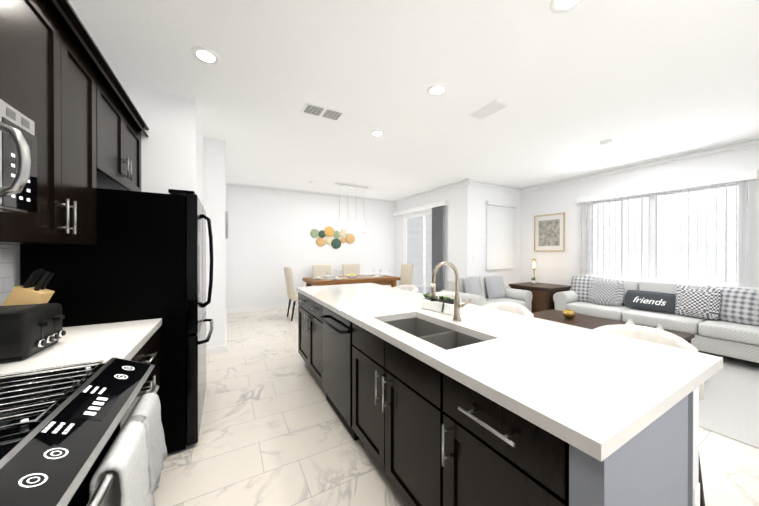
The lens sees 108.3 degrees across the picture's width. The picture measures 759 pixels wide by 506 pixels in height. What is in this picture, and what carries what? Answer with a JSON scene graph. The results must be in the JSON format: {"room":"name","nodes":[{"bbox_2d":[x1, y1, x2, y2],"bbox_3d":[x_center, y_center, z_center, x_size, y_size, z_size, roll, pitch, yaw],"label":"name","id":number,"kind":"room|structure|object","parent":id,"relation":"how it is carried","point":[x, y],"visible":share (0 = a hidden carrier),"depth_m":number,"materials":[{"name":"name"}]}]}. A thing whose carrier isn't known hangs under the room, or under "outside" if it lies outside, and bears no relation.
{"room":"kitchen","nodes":[
{"label":"kitchen","id":0,"kind":"room"},
{"bbox_2d":[11,245,19,286],"bbox_3d":[-1.101,-0.075,-0.224,0.120,2.850,5.800,0,0,-29],"label":"wall","id":1,"kind":"structure","parent":0,"point":[16,264],"depth_m":1.51,"materials":[{"name":"white paint"}]},
{"bbox_2d":[0,0,7,103],"bbox_3d":[-1.257,-0.798,0.522,0.334,0.660,0.746,0,0,-29],"label":"upper cabinet","id":2,"kind":"object","parent":1,"relation":"attached to","point":[3,3],"depth_m":0.96,"materials":[{"name":"brown wood"}]},
{"bbox_2d":[0,99,36,212],"bbox_3d":[-1.190,-0.298,0.562,0.489,0.327,0.742,0,0,-29],"label":"microwave","id":3,"kind":"object","parent":2,"relation":"attached to","point":[18,165],"visible":1,"depth_m":0.85,"materials":[{"name":"grey metal"}]},
{"bbox_2d":[0,245,13,305],"bbox_3d":[-1.302,0.196,0.270,0.007,0.463,2.756,0,0,-29],"label":"tile backsplash","id":4,"kind":"structure","parent":1,"relation":"attached to","point":[6,272],"depth_m":1.42,"materials":[{"name":"white tile"}]},
{"bbox_2d":[0,0,99,245],"bbox_3d":[-1.635,-0.585,1.202,0.334,1.090,0.801,0,0,-29],"label":"upper cabinet","id":5,"kind":"object","parent":1,"relation":"attached to","point":[61,87],"depth_m":1.25,"materials":[{"name":"brown wood"}]},
{"bbox_2d":[100,64,143,191],"bbox_3d":[-2.070,-0.821,1.982,0.334,0.625,0.978,0,0,-29],"label":"upper cabinet","id":6,"kind":"object","parent":1,"relation":"attached to","point":[120,131],"depth_m":1.98,"materials":[{"name":"brown wood"}]},
{"bbox_2d":[120,82,202,204],"bbox_3d":[-2.431,-0.087,2.927,0.865,2.850,1.000,0,0,-29],"label":"wall block","id":7,"kind":"object","parent":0,"point":[172,151],"visible":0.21,"depth_m":2.60,"materials":[{"name":"white paint"}]},
{"bbox_2d":[203,137,225,346],"bbox_3d":[-3.227,-0.094,4.613,1.115,2.850,2.720,0,0,-29],"label":"wall block","id":8,"kind":"object","parent":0,"point":[214,184],"visible":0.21,"depth_m":3.64,"materials":[{"name":"white paint"}]},
{"bbox_2d":[225,309,226,351],"bbox_3d":[-2.693,1.280,4.817,0.012,0.100,2.572,0,0,-29],"label":"baseboard","id":9,"kind":"structure","parent":8,"relation":"attached to","point":[226,309],"depth_m":4.15,"materials":[{"name":"white"}]},
{"bbox_2d":[225,211,227,238],"bbox_3d":[-2.209,-0.406,3.966,0.032,0.400,0.400,0,0,-29],"label":"picture frame","id":10,"kind":"object","parent":8,"relation":"attached to","point":[226,219],"visible":1,"depth_m":3.81,"materials":[{"name":"grey"}]},
{"bbox_2d":[226,188,395,308],"bbox_3d":[-1.411,-0.103,7.113,4.490,2.850,0.120,0,0,-29],"label":"wall","id":11,"kind":"structure","parent":0,"point":[269,239],"depth_m":6.62,"materials":[{"name":"white paint"}]},
{"bbox_2d":[227,303,297,313],"bbox_3d":[-1.432,1.272,7.031,4.370,0.100,0.012,0,0,-29],"label":"baseboard","id":12,"kind":"structure","parent":11,"relation":"attached to","point":[259,308],"depth_m":6.29,"materials":[{"name":"white"}]},
{"bbox_2d":[226,182,394,204],"bbox_3d":[-1.415,-1.473,6.991,4.370,0.110,0.080,0,0,-29],"label":"crown molding","id":13,"kind":"structure","parent":11,"relation":"attached to","point":[228,185],"depth_m":6.74,"materials":[{"name":"white"}]},
{"bbox_2d":[310,227,354,248],"bbox_3d":[-1.196,-0.395,7.122,1.207,0.577,0.057,0,0,-29],"label":"wall art","id":14,"kind":"object","parent":11,"relation":"attached to","point":[329,233],"visible":1,"depth_m":7.09,"materials":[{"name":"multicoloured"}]},
{"bbox_2d":[68,0,758,199],"bbox_3d":[1.163,-1.563,3.092,7.600,0.100,9.800,0,0,-29],"label":"ceiling","id":15,"kind":"structure","parent":0,"point":[635,81],"depth_m":2.40,"materials":[{"name":"white paint"}]},
{"bbox_2d":[191,46,219,64],"bbox_3d":[-1.326,-1.504,2.095,0.190,0.009,0.190,0,0,-29],"label":"recessed light","id":16,"kind":"object","parent":15,"relation":"in","point":[205,55],"visible":1,"depth_m":2.08,"materials":[{"name":"white"}]},
{"bbox_2d":[300,102,344,121],"bbox_3d":[-0.607,-1.507,2.942,0.420,0.011,0.240,0,0,-29],"label":"ceiling vent","id":17,"kind":"object","parent":15,"relation":"in","point":[319,111],"visible":1,"depth_m":2.93,"materials":[{"name":"white metal"}]},
{"bbox_2d":[334,183,368,232],"bbox_3d":[-0.623,-0.990,6.198,0.800,1.070,0.080,0,0,-29],"label":"pendant light","id":18,"kind":"object","parent":15,"relation":"hanging from","point":[346,185],"visible":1,"depth_m":6.17,"materials":[{"name":"silver metal"}]},
{"bbox_2d":[370,130,384,136],"bbox_3d":[-0.026,-1.510,3.460,0.190,0.009,0.190,0,0,-29],"label":"recessed light","id":19,"kind":"object","parent":15,"relation":"in","point":[377,133],"visible":1,"depth_m":3.45,"materials":[{"name":"white"}]},
{"bbox_2d":[427,83,447,95],"bbox_3d":[0.534,-1.506,2.536,0.190,0.009,0.190,0,0,-29],"label":"recessed light","id":20,"kind":"object","parent":15,"relation":"in","point":[439,89],"visible":1,"depth_m":2.52,"materials":[{"name":"white"}]},
{"bbox_2d":[468,99,510,120],"bbox_3d":[1.154,-1.504,2.904,0.200,0.015,0.380,0,0,-29],"label":"ceiling vent","id":21,"kind":"object","parent":15,"relation":"in","point":[491,108],"visible":1,"depth_m":2.88,"materials":[{"name":"white metal"}]},
{"bbox_2d":[550,0,582,13],"bbox_3d":[1.121,-1.503,1.627,0.190,0.009,0.190,0,0,-29],"label":"recessed light","id":22,"kind":"object","parent":15,"relation":"in","point":[560,6],"visible":1,"depth_m":1.66,"materials":[{"name":"white"}]},
{"bbox_2d":[600,139,611,144],"bbox_3d":[3.078,-1.498,3.724,0.136,0.035,0.136,0,0,-29],"label":"smoke detector","id":23,"kind":"object","parent":15,"relation":"attached to","point":[606,142],"visible":1,"depth_m":3.69,"materials":[{"name":"white plastic"}]},
{"bbox_2d":[396,185,471,284],"bbox_3d":[1.201,-0.103,6.914,0.120,2.850,2.770,0,0,-29],"label":"wall","id":24,"kind":"structure","parent":0,"point":[459,239],"depth_m":6.00,"materials":[{"name":"white paint"}]},
{"bbox_2d":[393,201,448,215],"bbox_3d":[0.970,-1.123,7.085,0.108,0.100,2.200,0,0,-29],"label":"valance","id":25,"kind":"object","parent":24,"relation":"attached to","point":[424,207],"visible":1,"depth_m":6.84,"materials":[{"name":"white"}]},
{"bbox_2d":[432,206,444,291],"bbox_3d":[1.367,0.114,6.370,0.084,2.360,0.393,0,0,-29],"label":"blind stack","id":26,"kind":"object","parent":25,"relation":"hanging from","point":[438,235],"visible":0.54,"depth_m":6.33,"materials":[{"name":"grey fabric"}]},
{"bbox_2d":[404,206,447,293],"bbox_3d":[1.150,0.122,7.006,0.060,2.400,1.800,0,0,-29],"label":"door frame","id":27,"kind":"structure","parent":24,"relation":"attached to","point":[418,214],"depth_m":7.00,"materials":[{"name":"white"}]},
{"bbox_2d":[395,178,470,204],"bbox_3d":[1.157,-1.472,6.781,0.080,0.110,2.750,0,0,-29],"label":"crown molding","id":28,"kind":"structure","parent":24,"relation":"attached to","point":[467,181],"depth_m":6.43,"materials":[{"name":"white"}]},
{"bbox_2d":[153,286,758,505],"bbox_3d":[1.259,1.384,3.958,8.600,0.100,11.200,0,0,-29],"label":"floor","id":29,"kind":"structure","parent":0,"point":[273,431],"depth_m":1.87,"materials":[{"name":"tile"}]},
{"bbox_2d":[0,357,158,505],"bbox_3d":[-1.066,0.863,0.635,0.766,0.907,0.754,0,0,-29],"label":"range","id":30,"kind":"object","parent":29,"relation":"on","point":[55,454],"visible":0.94,"depth_m":0.68,"materials":[{"name":"black metal"}]},
{"bbox_2d":[0,360,103,429],"bbox_3d":[-1.149,0.418,0.741,0.472,0.023,0.427,0,0,-29],"label":"grate","id":31,"kind":"object","parent":30,"relation":"on","point":[24,422],"visible":0.98,"depth_m":0.83,"materials":[{"name":"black metal"}]},
{"bbox_2d":[89,415,154,505],"bbox_3d":[-0.708,0.700,0.770,0.084,0.371,0.255,0,0,-29],"label":"towel","id":32,"kind":"object","parent":30,"relation":"hanging from","point":[125,458],"visible":0.92,"depth_m":0.75,"materials":[{"name":"white fabric"}]},
{"bbox_2d":[121,392,167,494],"bbox_3d":[-0.794,0.640,0.931,0.094,0.252,0.210,0,0,-29],"label":"towel","id":33,"kind":"object","parent":30,"relation":"hanging from","point":[148,405],"visible":0.56,"depth_m":0.92,"materials":[{"name":"white fabric"}]},
{"bbox_2d":[0,318,161,403],"bbox_3d":[-1.012,0.888,0.434,0.672,0.918,2.756,0,0,-29],"label":"base cabinet","id":34,"kind":"object","parent":29,"relation":"on","point":[138,341],"visible":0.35,"depth_m":1.32,"materials":[{"name":"white stone"}]},
{"bbox_2d":[2,268,54,305],"bbox_3d":[-1.757,0.250,1.347,0.212,0.346,0.116,0,0,-29],"label":"knife block","id":35,"kind":"object","parent":34,"relation":"on","point":[32,290],"visible":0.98,"depth_m":1.34,"materials":[{"name":"brown wood"}]},
{"bbox_2d":[0,303,65,363],"bbox_3d":[-1.572,0.330,1.141,0.315,0.190,0.280,0,0,-29],"label":"toaster","id":36,"kind":"object","parent":34,"relation":"on","point":[27,331],"visible":1,"depth_m":1.10,"materials":[{"name":"black metal"}]},
{"bbox_2d":[20,188,213,453],"bbox_3d":[-1.788,0.448,2.102,0.882,1.745,0.910,0,0,-29],"label":"fridge","id":37,"kind":"object","parent":29,"relation":"on","point":[144,258],"visible":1,"depth_m":1.77,"materials":[{"name":"black metal"}]},
{"bbox_2d":[284,267,297,320],"bbox_3d":[-1.629,0.809,5.644,0.582,1.040,0.486,0,0,-29],"label":"dining chair","id":38,"kind":"object","parent":29,"relation":"on","point":[292,293],"visible":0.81,"depth_m":5.37,"materials":[{"name":"beige fabric"}]},
{"bbox_2d":[312,264,331,285],"bbox_3d":[-1.304,0.806,6.565,0.486,1.040,0.582,0,0,-29],"label":"dining chair","id":39,"kind":"object","parent":29,"relation":"on","point":[319,270],"visible":0.27,"depth_m":6.72,"materials":[{"name":"beige fabric"}]},
{"bbox_2d":[342,264,359,275],"bbox_3d":[-0.623,0.805,6.944,0.486,1.040,0.582,0,0,-29],"label":"dining chair","id":40,"kind":"object","parent":29,"relation":"on","point":[347,269],"visible":0.4,"depth_m":7.11,"materials":[{"name":"beige fabric"}]},
{"bbox_2d":[302,274,399,286],"bbox_3d":[-0.623,0.940,6.205,2.000,0.770,0.950,0,0,-29],"label":"dining table","id":41,"kind":"object","parent":29,"relation":"on","point":[384,280],"visible":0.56,"depth_m":5.90,"materials":[{"name":"brown wood"}]},
{"bbox_2d":[312,269,389,279],"bbox_3d":[-0.596,0.468,6.218,1.891,0.172,0.820,0,0,-29],"label":"place settings","id":42,"kind":"object","parent":41,"relation":"on","point":[351,275],"visible":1,"depth_m":6.15,"materials":[{"name":"beige ceramic"}]},
{"bbox_2d":[389,264,413,286],"bbox_3d":[0.487,0.805,6.823,0.582,1.040,0.486,0,0,-29],"label":"dining chair","id":43,"kind":"object","parent":29,"relation":"on","point":[406,275],"visible":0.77,"depth_m":6.86,"materials":[{"name":"beige fabric"}]},
{"bbox_2d":[394,285,417,292],"bbox_3d":[0.261,0.882,3.583,0.486,0.908,0.508,0,0,-29],"label":"stool","id":44,"kind":"object","parent":29,"relation":"on","point":[413,288],"visible":0.12,"depth_m":3.70,"materials":[{"name":"white"}]},
{"bbox_2d":[430,291,460,301],"bbox_3d":[0.621,0.885,2.937,0.486,0.908,0.508,0,0,-29],"label":"stool","id":45,"kind":"object","parent":29,"relation":"on","point":[451,295],"visible":0.06,"depth_m":3.06,"materials":[{"name":"white"}]},
{"bbox_2d":[440,275,532,311],"bbox_3d":[1.990,0.885,5.171,1.496,0.889,0.930,0,0,-29],"label":"loveseat","id":46,"kind":"object","parent":29,"relation":"on","point":[481,290],"visible":0.56,"depth_m":5.11,"materials":[{"name":"white fabric"}]},
{"bbox_2d":[483,302,533,316],"bbox_3d":[0.991,0.887,2.273,0.486,0.908,0.508,0,0,-29],"label":"stool","id":47,"kind":"object","parent":29,"relation":"on","point":[516,308],"visible":0.23,"depth_m":2.37,"materials":[{"name":"white"}]},
{"bbox_2d":[297,291,722,505],"bbox_3d":[0.162,0.903,2.230,0.998,0.874,3.130,0,0,-29],"label":"kitchen island","id":48,"kind":"object","parent":29,"relation":"on","point":[476,405],"depth_m":1.01,"materials":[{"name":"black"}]},
{"bbox_2d":[319,306,358,440],"bbox_3d":[-0.126,0.898,2.332,0.662,0.859,0.640,0,0,-29],"label":"dishwasher","id":49,"kind":"object","parent":48,"relation":"in","point":[337,358],"visible":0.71,"depth_m":2.13,"materials":[{"name":"black"}]},
{"bbox_2d":[296,283,722,454],"bbox_3d":[0.190,0.446,2.252,1.045,0.040,3.156,0,0,-29],"label":"island countertop","id":50,"kind":"structure","parent":48,"relation":"on","point":[594,388],"depth_m":1.06,"materials":[{"name":"white stone"}]},
{"bbox_2d":[421,294,461,314],"bbox_3d":[0.445,0.371,2.014,0.112,0.111,0.319,0,0,-37],"label":"planter","id":51,"kind":"object","parent":50,"relation":"on","point":[441,305],"visible":0.69,"depth_m":1.98,"materials":[{"name":"white ceramic"}]},
{"bbox_2d":[430,261,470,320],"bbox_3d":[0.437,0.239,1.692,0.276,0.376,0.088,0,0,-29],"label":"faucet","id":52,"kind":"object","parent":50,"relation":"on","point":[457,307],"visible":1,"depth_m":1.72,"materials":[{"name":"silver metal"}]},
{"bbox_2d":[694,482,699,505],"bbox_3d":[1.125,0.885,0.970,0.054,0.120,0.006,0,0,-29],"label":"outlet","id":53,"kind":"object","parent":48,"relation":"attached to","point":[697,495],"visible":1,"depth_m":0.97,"materials":[{"name":"white plastic"}]},
{"bbox_2d":[509,282,570,312],"bbox_3d":[3.156,0.978,5.412,0.770,0.700,0.805,0,0,-29],"label":"side table","id":54,"kind":"object","parent":29,"relation":"on","point":[543,294],"visible":0.25,"depth_m":5.08,"materials":[{"name":"brown wood"}]},
{"bbox_2d":[531,277,535,283],"bbox_3d":[3.130,0.561,5.570,0.090,0.131,0.090,0,0,-29],"label":"plant","id":55,"kind":"object","parent":54,"relation":"on","point":[533,280],"visible":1,"depth_m":5.55,"materials":[{"name":"white ceramic"}]},
{"bbox_2d":[593,324,704,505],"bbox_3d":[1.409,0.890,1.522,0.486,0.908,0.508,0,0,-29],"label":"stool","id":56,"kind":"object","parent":29,"relation":"on","point":[651,334],"visible":0.17,"depth_m":1.57,"materials":[{"name":"white"}]},
{"bbox_2d":[698,351,758,448],"bbox_3d":[3.473,1.332,2.862,2.500,0.010,3.930,0,0,-29],"label":"rug","id":57,"kind":"object","parent":29,"relation":"on","point":[729,405],"visible":0.22,"depth_m":2.44,"materials":[{"name":"white carpet"}]},
{"bbox_2d":[532,309,693,343],"bbox_3d":[2.736,1.104,3.464,0.800,0.437,1.500,0,0,-29],"label":"coffee table","id":58,"kind":"object","parent":57,"relation":"on","point":[584,321],"visible":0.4,"depth_m":3.54,"materials":[{"name":"brown wood"}]},
{"bbox_2d":[563,309,574,318],"bbox_3d":[2.564,0.828,3.710,0.144,0.112,0.144,0,0,-29],"label":"vase","id":59,"kind":"object","parent":58,"relation":"on","point":[568,313],"visible":1,"depth_m":3.67,"materials":[{"name":"gold metal"}]},
{"bbox_2d":[625,318,634,324],"bbox_3d":[2.829,0.813,3.091,0.100,0.145,0.100,0,0,-29],"label":"vase","id":60,"kind":"object","parent":58,"relation":"on","point":[630,321],"visible":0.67,"depth_m":3.07,"materials":[{"name":"white ceramic"}]},
{"bbox_2d":[656,324,663,329],"bbox_3d":[3.057,0.834,2.989,0.076,0.105,0.076,0,0,-29],"label":"vase","id":61,"kind":"object","parent":58,"relation":"on","point":[659,326],"visible":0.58,"depth_m":2.98,"materials":[{"name":"white ceramic"}]},
{"bbox_2d":[553,276,758,362],"bbox_3d":[4.182,0.871,3.971,0.960,0.902,2.696,0,0,-29],"label":"sofa","id":62,"kind":"object","parent":57,"relation":"on","point":[720,320],"visible":0.88,"depth_m":3.69,"materials":[{"name":"grey fabric"}]},
{"bbox_2d":[625,290,675,312],"bbox_3d":[4.038,0.713,4.085,0.158,0.290,0.600,20,-10,-28],"label":"pillow","id":63,"kind":"object","parent":62,"relation":"on","point":[647,301],"depth_m":4.04,"materials":[{"name":"grey fabric"}]},
{"bbox_2d":[472,186,519,287],"bbox_3d":[2.662,-0.100,6.211,1.750,2.850,0.120,0,0,-29],"label":"wall","id":64,"kind":"structure","parent":0,"point":[481,196],"depth_m":5.93,"materials":[{"name":"white paint"}]},
{"bbox_2d":[471,179,521,192],"bbox_3d":[2.571,-1.469,6.041,1.650,0.110,0.080,0,0,-29],"label":"crown molding","id":65,"kind":"structure","parent":64,"relation":"attached to","point":[474,182],"depth_m":6.02,"materials":[{"name":"white"}]},
{"bbox_2d":[486,201,516,207],"bbox_3d":[2.741,-1.085,6.139,0.980,0.070,0.073,0,0,-29],"label":"valance","id":66,"kind":"object","parent":64,"relation":"attached to","point":[501,204],"visible":1,"depth_m":6.08,"materials":[{"name":"white"}]},
{"bbox_2d":[486,205,515,269],"bbox_3d":[2.738,-0.333,6.147,0.960,1.407,0.045,0,0,-29],"label":"far living room window blind slats","id":67,"kind":"object","parent":66,"relation":"hanging from","point":[501,243],"visible":1,"depth_m":6.13,"materials":[{"name":"white"}]},
{"bbox_2d":[520,146,758,289],"bbox_3d":[4.988,-0.090,3.712,0.120,2.850,6.750,0,0,-29],"label":"wall","id":68,"kind":"structure","parent":0,"point":[555,267],"depth_m":5.34,"materials":[{"name":"white paint"}]},
{"bbox_2d":[534,213,564,250],"bbox_3d":[3.665,-0.434,5.933,0.025,0.800,0.640,0,0,-29],"label":"picture frame","id":69,"kind":"object","parent":68,"relation":"attached to","point":[549,232],"visible":0.98,"depth_m":5.92,"materials":[{"name":"gold metal"}]},
{"bbox_2d":[522,136,758,192],"bbox_3d":[4.930,-1.460,3.606,0.080,0.110,6.630,0,0,-29],"label":"crown molding","id":70,"kind":"structure","parent":68,"relation":"attached to","point":[722,148],"depth_m":4.41,"materials":[{"name":"white"}]},
{"bbox_2d":[587,181,743,286],"bbox_3d":[4.527,-0.229,4.548,0.060,1.520,1.860,0,0,-29],"label":"window","id":71,"kind":"structure","parent":68,"relation":"in","point":[652,258],"depth_m":4.38,"materials":[{"name":"white"}]},
{"bbox_2d":[576,170,758,203],"bbox_3d":[4.419,-1.026,4.485,0.113,0.115,2.100,0,0,-29],"label":"valance","id":72,"kind":"object","parent":68,"relation":"attached to","point":[719,180],"visible":1,"depth_m":4.18,"materials":[{"name":"white"}]},
{"label":"outside","id":73,"kind":"structure","parent":0,"visible":0},
{"bbox_2d":[407,208,486,286],"bbox_3d":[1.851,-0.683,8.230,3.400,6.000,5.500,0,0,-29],"label":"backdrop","id":74,"kind":"structure","parent":73,"point":[415,225],"depth_m":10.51,"materials":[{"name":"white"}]},
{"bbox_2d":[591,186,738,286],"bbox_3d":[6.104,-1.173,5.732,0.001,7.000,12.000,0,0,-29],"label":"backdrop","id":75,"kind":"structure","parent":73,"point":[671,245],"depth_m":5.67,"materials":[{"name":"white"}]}
]}

